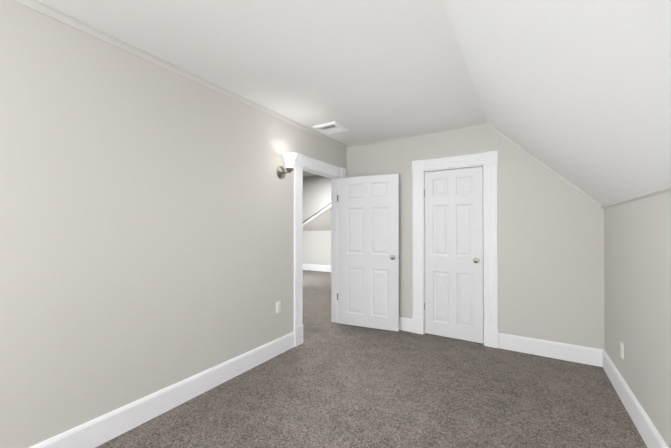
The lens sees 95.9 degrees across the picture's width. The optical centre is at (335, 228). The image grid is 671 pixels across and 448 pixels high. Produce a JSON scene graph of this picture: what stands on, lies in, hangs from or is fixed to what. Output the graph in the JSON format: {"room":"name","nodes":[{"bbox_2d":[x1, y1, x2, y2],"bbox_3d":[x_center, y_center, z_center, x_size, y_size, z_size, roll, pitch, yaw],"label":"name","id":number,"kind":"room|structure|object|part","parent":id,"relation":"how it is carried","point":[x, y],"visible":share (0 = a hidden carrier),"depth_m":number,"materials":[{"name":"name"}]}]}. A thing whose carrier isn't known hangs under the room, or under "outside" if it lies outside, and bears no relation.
{"room":"empty attic bedroom","nodes":[
{"label":"empty attic bedroom","id":0,"kind":"room"},
{"bbox_2d":[0,0,346,447],"bbox_3d":[-1.426,0.061,1.996,0.120,2.515,6.010,0,0,32],"label":"wall","id":1,"kind":"structure","parent":0,"point":[146,228],"depth_m":1.95,"materials":[{"name":"white paint"}]},
{"bbox_2d":[29,332,294,447],"bbox_3d":[-1.683,1.233,1.450,0.018,0.165,4.583,0,0,32],"label":"baseboard","id":2,"kind":"structure","parent":1,"relation":"attached to","point":[98,431],"depth_m":2.14,"materials":[{"name":"white wood"}]},
{"bbox_2d":[13,0,346,149],"bbox_3d":[-1.358,-1.177,1.961,0.040,0.040,5.770,0,0,32],"label":"trim","id":3,"kind":"structure","parent":1,"relation":"attached to","point":[58,15],"depth_m":2.09,"materials":[{"name":"white paint"}]},
{"bbox_2d":[276,301,280,312],"bbox_3d":[-0.598,0.831,3.184,0.010,0.115,0.070,0,0,32],"label":"electrical outlet","id":4,"kind":"object","parent":1,"relation":"attached to","point":[278,306],"visible":1,"depth_m":3.18,"materials":[{"name":"white plastic"}]},
{"bbox_2d":[277,152,296,178],"bbox_3d":[-0.498,-0.647,3.176,0.198,0.249,0.155,0,0,32],"label":"light","id":5,"kind":"object","parent":1,"relation":"attached to","point":[289,158],"visible":1,"depth_m":3.14,"materials":[{"name":"white glass"}]},
{"bbox_3d":[-0.480,-0.697,3.165,0.155,0.150,0.155,0,0,32],"label":"lamp shade","id":6,"kind":"part","parent":5,"relation":"part of","materials":[{"name":"white glass"}]},
{"bbox_2d":[293,152,346,346],"bbox_3d":[-0.214,0.241,3.909,0.173,2.178,1.138,0,0,32],"label":"door frame","id":7,"kind":"structure","parent":1,"relation":"attached to","point":[301,161],"depth_m":3.50,"materials":[{"name":"white wood"}]},
{"bbox_2d":[337,174,398,331],"bbox_3d":[0.427,0.313,4.081,0.873,2.012,0.215,0,0,32],"label":"entry door","id":8,"kind":"structure","parent":7,"relation":"attached to","point":[368,253],"depth_m":4.02,"materials":[{"name":"white painted wood"},{"name":"satin nickel"}]},
{"bbox_3d":[0.759,0.375,3.891,0.110,0.065,0.182,0,0,32],"label":"knob","id":9,"kind":"part","parent":8,"relation":"part of","materials":[{"name":"silver metal"}]},
{"bbox_2d":[39,0,486,176],"bbox_3d":[-1.957,-1.226,5.417,8.344,0.100,11.220,0,0,32],"label":"ceiling","id":10,"kind":"structure","parent":0,"point":[364,71],"depth_m":2.07,"materials":[{"name":"white paint"}]},
{"bbox_2d":[313,121,348,134],"bbox_3d":[-0.055,-1.175,3.581,0.310,0.024,0.310,0,0,32],"label":"ceiling vent","id":11,"kind":"object","parent":10,"relation":"in","point":[329,128],"visible":1,"depth_m":3.56,"materials":[{"name":"white metal"}]},
{"bbox_2d":[303,231,330,265],"bbox_3d":[-0.198,0.106,9.465,7.000,2.515,0.120,0,0,32],"label":"wall","id":12,"kind":"structure","parent":0,"point":[316,247],"depth_m":9.63,"materials":[{"name":"white paint"}]},
{"bbox_2d":[303,264,330,271],"bbox_3d":[-0.235,1.263,9.399,7.000,0.200,0.020,0,0,32],"label":"baseboard","id":13,"kind":"structure","parent":12,"relation":"attached to","point":[322,268],"depth_m":9.60,"materials":[{"name":"white wood"}]},
{"bbox_2d":[303,207,330,230],"bbox_3d":[-0.869,-0.565,8.403,7.000,1.285,2.400,0,0,32],"label":"ceiling slope","id":14,"kind":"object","parent":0,"point":[321,222],"visible":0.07,"depth_m":9.07,"materials":[{"name":"white paint"}]},
{"bbox_2d":[303,175,330,222],"bbox_3d":[-1.143,0.092,7.213,4.800,2.515,0.100,0,0,32],"label":"wall","id":15,"kind":"structure","parent":0,"point":[316,194],"depth_m":6.72,"materials":[{"name":"white paint"}]},
{"bbox_2d":[303,204,330,225],"bbox_3d":[-1.165,0.201,7.155,4.824,2.636,0.020,0,0,32],"label":"trim","id":16,"kind":"structure","parent":15,"relation":"attached to","point":[317,214],"depth_m":6.67,"materials":[{"name":"white wood"}]},
{"bbox_2d":[95,270,646,447],"bbox_3d":[-1.697,1.388,5.237,9.960,0.100,11.220,0,0,32],"label":"floor","id":17,"kind":"structure","parent":0,"point":[327,383],"depth_m":2.31,"materials":[{"name":"carpet"}]},
{"bbox_2d":[347,127,604,349],"bbox_3d":[1.446,0.071,3.668,2.960,2.515,0.120,0,0,32],"label":"wall","id":18,"kind":"structure","parent":0,"point":[550,256],"depth_m":3.21,"materials":[{"name":"white paint"}]},
{"bbox_2d":[347,122,486,149],"bbox_3d":[0.932,-1.165,3.905,1.844,0.040,0.040,0,0,32],"label":"trim","id":19,"kind":"structure","parent":18,"relation":"attached to","point":[457,129],"depth_m":3.81,"materials":[{"name":"white paint"}]},
{"bbox_2d":[424,166,482,342],"bbox_3d":[1.389,0.307,3.613,0.667,2.019,0.109,0,0,32],"label":"closet door","id":20,"kind":"structure","parent":18,"relation":"in","point":[453,305],"depth_m":3.62,"materials":[{"name":"white wood"}]},
{"bbox_3d":[1.627,0.372,3.460,0.102,0.065,0.104,0,0,32],"label":"knob","id":21,"kind":"part","parent":20,"relation":"part of","materials":[{"name":"silver metal"}]},
{"bbox_2d":[412,150,498,347],"bbox_3d":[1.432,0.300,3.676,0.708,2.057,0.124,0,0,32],"label":"door frame","id":22,"kind":"structure","parent":18,"relation":"attached to","point":[424,233],"depth_m":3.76,"materials":[{"name":"white wood"}]},
{"bbox_2d":[399,317,603,366],"bbox_3d":[1.359,1.246,3.635,2.840,0.165,0.018,0,0,32],"label":"baseboard","id":23,"kind":"structure","parent":18,"relation":"attached to","point":[570,352],"depth_m":3.11,"materials":[{"name":"white wood"}]},
{"bbox_2d":[486,123,602,207],"bbox_3d":[2.130,-0.687,3.159,1.016,1.005,0.022,0,0,32],"label":"trim","id":24,"kind":"structure","parent":18,"relation":"attached to","point":[570,184],"depth_m":3.12,"materials":[{"name":"white paint"}]},
{"bbox_2d":[443,0,670,205],"bbox_3d":[0.658,-0.703,0.689,1.116,1.204,6.010,0,0,32],"label":"ceiling","id":25,"kind":"structure","parent":0,"point":[577,93],"depth_m":1.42,"materials":[{"name":"white paint"}]},
{"bbox_2d":[604,191,670,447],"bbox_3d":[1.079,0.484,0.417,0.120,1.650,6.010,0,0,32],"label":"wall","id":26,"kind":"structure","parent":0,"point":[637,278],"depth_m":1.94,"materials":[{"name":"white paint"}]},
{"bbox_2d":[620,341,623,358],"bbox_3d":[2.223,0.949,2.353,0.010,0.115,0.070,0,0,32],"label":"electrical outlet","id":27,"kind":"object","parent":26,"relation":"attached to","point":[622,350],"visible":1,"depth_m":2.34,"materials":[{"name":"white plastic"}]},
{"bbox_2d":[603,350,668,447],"bbox_3d":[1.021,1.227,0.449,0.018,0.165,5.770,0,0,32],"label":"baseboard","id":28,"kind":"structure","parent":26,"relation":"attached to","point":[651,436],"depth_m":2.05,"materials":[{"name":"white wood"}]},
{"bbox_2d":[601,185,670,208],"bbox_3d":[1.020,-0.208,0.458,0.020,0.025,5.770,0,0,32],"label":"trim","id":29,"kind":"structure","parent":26,"relation":"attached to","point":[652,193],"depth_m":1.90,"materials":[{"name":"white paint"}]}
]}

